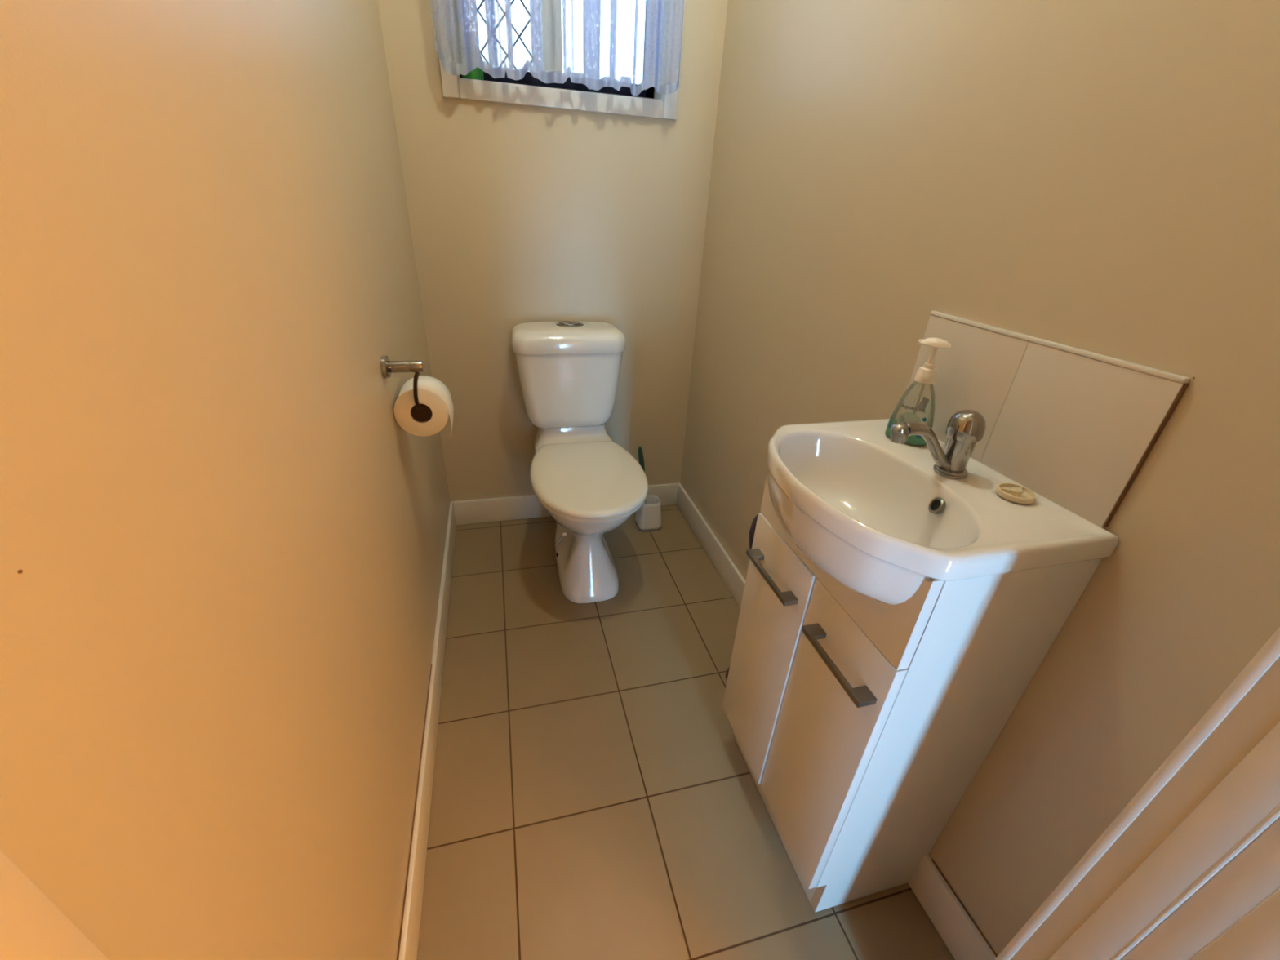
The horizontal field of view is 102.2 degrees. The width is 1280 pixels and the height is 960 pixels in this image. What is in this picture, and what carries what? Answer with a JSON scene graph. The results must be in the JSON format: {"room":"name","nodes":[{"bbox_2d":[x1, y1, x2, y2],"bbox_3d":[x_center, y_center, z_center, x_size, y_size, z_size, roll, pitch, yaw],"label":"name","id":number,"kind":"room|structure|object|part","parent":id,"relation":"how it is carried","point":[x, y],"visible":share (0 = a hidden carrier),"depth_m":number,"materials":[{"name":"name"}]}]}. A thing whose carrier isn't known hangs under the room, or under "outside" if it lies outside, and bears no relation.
{"room":"bathroom","nodes":[
{"label":"bathroom","id":0,"kind":"room"},
{"bbox_2d":[0,0,449,959],"bbox_3d":[-0.556,-0.483,0.833,0.120,2.420,2.072,-5,29,-14],"label":"wall","id":1,"kind":"structure","parent":0,"point":[222,525],"depth_m":0.42,"materials":[{"name":"paint"}]},
{"bbox_2d":[380,355,431,422],"bbox_3d":[-0.510,-0.209,1.145,0.079,0.156,0.128,-5,29,-14],"label":"toilet roll holder","id":2,"kind":"object","parent":1,"relation":"attached to","point":[420,412],"visible":0.92,"depth_m":1.08,"materials":[{"name":"silver metal"}]},
{"bbox_3d":[-0.530,-0.235,1.076,0.010,0.047,0.047,-5,29,-14],"label":"wall plate","id":3,"kind":"part","parent":2,"relation":"part of","materials":[{"name":"silver metal"}]},
{"bbox_3d":[-0.493,-0.238,1.085,0.069,0.025,0.025,-5,29,-14],"label":"post","id":4,"kind":"part","parent":2,"relation":"part of","materials":[{"name":"silver metal"}]},
{"bbox_3d":[-0.491,-0.215,1.155,0.020,0.092,0.115,-5,29,-14],"label":"arm","id":5,"kind":"part","parent":2,"relation":"part of","materials":[{"name":"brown metal"}]},
{"bbox_2d":[393,375,453,436],"bbox_3d":[-0.499,-0.168,1.197,0.117,0.124,0.095,-5,29,-14],"label":"toilet roll","id":6,"kind":"object","parent":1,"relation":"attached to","point":[432,392],"visible":0.8,"depth_m":1.16,"materials":[{"name":"paper"}]},
{"bbox_2d":[396,502,456,959],"bbox_3d":[-0.539,0.547,1.361,0.012,0.108,1.756,-5,29,-14],"label":"baseboard","id":7,"kind":"structure","parent":1,"relation":"attached to","point":[409,944],"depth_m":1.14,"materials":[{"name":"white wood"}]},
{"bbox_2d":[377,0,728,502],"bbox_3d":[-0.256,-0.954,1.738,0.977,2.420,0.150,-5,29,-14],"label":"wall","id":8,"kind":"structure","parent":0,"point":[517,214],"depth_m":1.73,"materials":[{"name":"paint"}]},
{"bbox_2d":[433,0,684,119],"bbox_3d":[-0.223,-1.472,1.450,0.700,0.723,0.162,-5,29,-14],"label":"window","id":9,"kind":"structure","parent":8,"relation":"in","point":[530,91],"depth_m":1.55,"materials":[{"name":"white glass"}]},
{"bbox_3d":[-0.521,-1.412,1.307,0.045,0.723,0.014,-5,29,-14],"label":"architrave","id":10,"kind":"part","parent":9,"relation":"part of","materials":[{"name":"white wood"}]},
{"bbox_2d":[461,52,484,80],"bbox_3d":[-0.489,-1.222,1.495,0.062,0.115,0.062,-5,29,-14],"label":"bottle","id":11,"kind":"object","parent":9,"relation":"on","point":[477,73],"visible":0.06,"depth_m":1.49,"materials":[{"name":"plastic"}]},
{"bbox_2d":[476,0,531,68],"bbox_3d":[-0.381,-1.498,1.481,0.269,0.546,0.006,-5,29,-14],"label":"security grille","id":12,"kind":"object","parent":9,"relation":"attached to","point":[482,2],"depth_m":1.56,"materials":[{"name":"metal"}]},
{"bbox_3d":[-0.236,-1.496,1.492,0.602,0.625,0.050,-5,29,-14],"label":"frame","id":13,"kind":"part","parent":9,"relation":"part of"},
{"bbox_3d":[-0.222,-1.139,1.548,0.610,0.045,0.014,-5,29,-14],"label":"architrave","id":14,"kind":"part","parent":9,"relation":"part of","materials":[{"name":"white wood"}]},
{"bbox_3d":[0.112,-1.463,1.468,0.045,0.723,0.014,-5,29,-14],"label":"architrave","id":15,"kind":"part","parent":9,"relation":"part of","materials":[{"name":"white wood"}]},
{"bbox_2d":[453,483,678,524],"bbox_3d":[-0.293,0.099,2.216,0.953,0.108,0.012,-5,29,-14],"label":"baseboard","id":16,"kind":"structure","parent":8,"relation":"attached to","point":[513,508],"depth_m":2.15,"materials":[{"name":"white wood"}]},
{"bbox_3d":[-0.186,-1.751,1.181,0.735,0.026,0.075,-5,29,-14],"label":"curtain rod","id":17,"kind":"object","parent":8,"relation":"attached to","visible":0},
{"bbox_2d":[430,0,684,96],"bbox_3d":[-0.197,-1.427,1.320,0.690,0.686,0.043,-5,29,-14],"label":"lace curtain","id":18,"kind":"object","parent":17,"relation":"hanging from","point":[463,25],"visible":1,"depth_m":1.44,"materials":[{"name":"fabric"}]},
{"bbox_2d":[417,504,955,959],"bbox_3d":[0.056,0.834,1.070,2.740,0.060,3.218,-5,29,-14],"label":"floor","id":19,"kind":"structure","parent":0,"point":[595,796],"depth_m":1.21,"materials":[{"name":"tile"}]},
{"bbox_2d":[510,320,648,604],"bbox_3d":[-0.201,-0.051,1.752,0.395,0.825,0.700,-5,29,-14],"label":"toilet","id":20,"kind":"object","parent":19,"relation":"on","point":[589,484],"visible":1,"depth_m":1.75,"materials":[{"name":"white ceramic"}]},
{"bbox_3d":[-0.248,-0.495,1.790,0.388,0.072,0.188,-5,29,-14],"label":"cistern lid","id":21,"kind":"part","parent":20,"relation":"part of","materials":[{"name":"white ceramic"}]},
{"bbox_3d":[-0.244,-0.544,1.800,0.096,0.004,0.068,-5,29,-14],"label":"flush plate","id":22,"kind":"part","parent":20,"relation":"part of","materials":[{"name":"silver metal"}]},
{"bbox_3d":[-0.164,-0.017,1.662,0.368,0.021,0.494,-5,29,-14],"label":"lid","id":23,"kind":"part","parent":20,"relation":"part of","materials":[{"name":"plastic"}]},
{"bbox_3d":[-0.165,0.000,1.671,0.362,0.015,0.488,-5,29,-14],"label":"seat","id":24,"kind":"part","parent":20,"relation":"part of","materials":[{"name":"plastic"}]},
{"bbox_2d":[635,494,662,532],"bbox_3d":[0.037,0.136,2.170,0.102,0.123,0.102,-5,29,-14],"label":"toilet brush holder","id":25,"kind":"object","parent":19,"relation":"on","point":[647,517],"visible":0.85,"depth_m":2.14,"materials":[{"name":"white plastic"}]},
{"bbox_2d":[637,446,648,504],"bbox_3d":[0.024,0.010,2.099,0.087,0.336,0.051,-5,29,-14],"label":"toilet brush","id":26,"kind":"object","parent":25,"relation":"in","point":[641,459],"visible":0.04,"depth_m":2.02,"materials":[{"name":"green plastic"}]},
{"bbox_2d":[725,511,760,680],"bbox_3d":[0.301,0.317,1.321,0.104,0.634,0.180,15,30,20],"label":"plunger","id":27,"kind":"object","parent":19,"relation":"on","point":[752,531],"visible":0.06,"depth_m":1.16,"materials":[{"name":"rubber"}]},
{"bbox_2d":[725,666,729,680],"bbox_3d":[0.303,0.542,1.482,0.104,0.085,0.104,-5,29,-14],"label":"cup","id":28,"kind":"object","parent":27,"relation":"on","point":[727,671],"depth_m":1.50,"materials":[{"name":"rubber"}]},
{"bbox_2d":[722,475,1102,912],"bbox_3d":[0.388,0.382,1.000,0.299,0.832,0.400,-5,29,-14],"label":"vanity cabinet","id":29,"kind":"object","parent":19,"relation":"on","point":[860,724],"visible":0.77,"depth_m":0.83,"materials":[{"name":"white laminate"}]},
{"bbox_3d":[0.252,0.359,1.063,0.018,0.566,0.200,-5,29,-14],"label":"door","id":30,"kind":"part","parent":29,"relation":"part of","materials":[{"name":"white laminate"}]},
{"bbox_3d":[0.242,0.176,0.956,0.026,0.010,0.154,-5,29,-14],"label":"handle","id":31,"kind":"part","parent":29,"relation":"part of","materials":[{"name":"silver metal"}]},
{"bbox_3d":[0.306,0.453,0.894,0.018,0.566,0.196,-5,29,-14],"label":"door","id":32,"kind":"part","parent":29,"relation":"part of","materials":[{"name":"white laminate"}]},
{"bbox_3d":[0.296,0.275,0.780,0.030,0.010,0.151,-5,29,-14],"label":"handle","id":33,"kind":"part","parent":29,"relation":"part of","materials":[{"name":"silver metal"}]},
{"bbox_3d":[0.298,0.090,0.811,0.018,0.148,0.398,-5,29,-14],"label":"rail","id":34,"kind":"part","parent":29,"relation":"part of","materials":[{"name":"white laminate"}]},
{"bbox_2d":[765,417,1119,604],"bbox_3d":[0.384,0.050,0.814,0.346,0.141,0.411,-5,29,-14],"label":"basin","id":35,"kind":"object","parent":29,"relation":"in","point":[873,512],"visible":0.96,"depth_m":0.73,"materials":[{"name":"white ceramic"}]},
{"bbox_2d":[884,337,951,446],"bbox_3d":[0.468,-0.148,0.861,0.070,0.175,0.045,26,36,36],"label":"soap bottle","id":36,"kind":"object","parent":35,"relation":"on","point":[926,374],"visible":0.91,"depth_m":0.86,"materials":[{"name":"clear plastic"}]},
{"bbox_2d":[890,409,986,479],"bbox_3d":[0.429,-0.052,0.760,0.154,0.101,0.049,-5,29,-14],"label":"mixer tap","id":37,"kind":"object","parent":35,"relation":"on","point":[965,428],"visible":1,"depth_m":0.75,"materials":[{"name":"silver metal"}]},
{"bbox_2d":[890,422,909,443],"bbox_3d":[0.369,-0.067,0.733,0.026,0.028,0.024,-5,29,-14],"label":"outlet","id":38,"kind":"object","parent":37,"relation":"attached to","point":[900,431],"depth_m":0.73,"materials":[{"name":"silver metal"}]},
{"bbox_3d":[0.426,-0.048,0.761,0.109,0.085,0.024,-5,29,-14],"label":"spout","id":39,"kind":"part","parent":37,"relation":"part of","materials":[{"name":"silver metal"}]},
{"bbox_2d":[995,482,1036,504],"bbox_3d":[0.534,0.018,0.733,0.048,0.012,0.048,-5,29,-14],"label":"plug","id":40,"kind":"object","parent":35,"relation":"on","point":[1012,492],"visible":1,"depth_m":0.73,"materials":[{"name":"beige plastic"}]},
{"bbox_3d":[0.460,0.468,0.843,0.250,0.829,0.016,-5,29,-14],"label":"panel","id":41,"kind":"part","parent":29,"relation":"part of","materials":[{"name":"white laminate"}]},
{"bbox_2d":[943,436,976,472],"bbox_3d":[0.480,-0.045,0.779,0.039,0.057,0.039,-5,29,-14],"label":"tap","id":42,"kind":"object","parent":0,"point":[957,451],"depth_m":0.77,"materials":[{"name":"silver metal"}]},
{"bbox_2d":[680,0,1279,955],"bbox_3d":[0.504,-0.568,1.102,0.120,2.420,2.072,-5,29,-14],"label":"wall","id":43,"kind":"structure","parent":0,"point":[1102,177],"depth_m":0.73,"materials":[{"name":"paint"}]},
{"bbox_2d":[675,482,995,959],"bbox_3d":[0.393,0.472,1.597,0.012,0.108,1.756,-5,29,-14],"label":"baseboard","id":44,"kind":"structure","parent":43,"relation":"attached to","point":[964,941],"depth_m":1.00,"materials":[{"name":"white wood"}]},
{"bbox_2d":[931,858,997,957],"bbox_3d":[0.595,0.788,0.919,0.003,0.002,0.206,-5,29,-14],"label":"trim","id":45,"kind":"structure","parent":43,"relation":"attached to","point":[933,861],"depth_m":0.93,"materials":[{"name":"white wood"}]},
{"bbox_2d":[899,314,1030,462],"bbox_3d":[0.530,-0.159,0.866,0.008,0.194,0.193,-5,29,-14],"label":"tile","id":46,"kind":"structure","parent":43,"relation":"attached to","point":[978,371],"depth_m":0.84,"materials":[{"name":"white tile"}]},
{"bbox_2d":[930,311,1190,382],"bbox_3d":[0.559,-0.201,0.737,0.009,0.006,0.387,-5,29,-14],"label":"edging","id":47,"kind":"object","parent":43,"relation":"attached to","point":[1153,371],"visible":1,"depth_m":0.68,"materials":[{"name":"white plastic"}]},
{"bbox_2d":[980,342,1186,528],"bbox_3d":[0.579,-0.068,0.703,0.008,0.194,0.193,-5,29,-14],"label":"tile","id":48,"kind":"structure","parent":43,"relation":"attached to","point":[1073,430],"depth_m":0.69,"materials":[{"name":"white tile"}]},
{"bbox_2d":[1102,383,1189,527],"bbox_3d":[0.604,-0.023,0.620,0.006,0.190,0.001,-5,29,-14],"label":"joint","id":49,"kind":"object","parent":43,"relation":"attached to","point":[1184,387],"visible":1,"depth_m":0.61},
{"bbox_3d":[0.221,-0.066,0.140,0.977,2.420,0.115,-5,29,-14],"label":"wall","id":50,"kind":"structure","parent":0,"visible":0},
{"bbox_2d":[0,626,1279,959],"bbox_3d":[0.147,0.101,0.203,0.778,2.059,0.138,-5,29,-14],"label":"door frame","id":51,"kind":"structure","parent":50,"relation":"in","point":[1189,868],"depth_m":0.44,"materials":[{"name":"paint"}]},
{"bbox_3d":[0.522,0.102,0.261,0.024,2.039,0.046,-5,29,-14],"label":"architrave","id":52,"kind":"part","parent":51,"relation":"part of","materials":[{"name":"white wood"}]}
]}

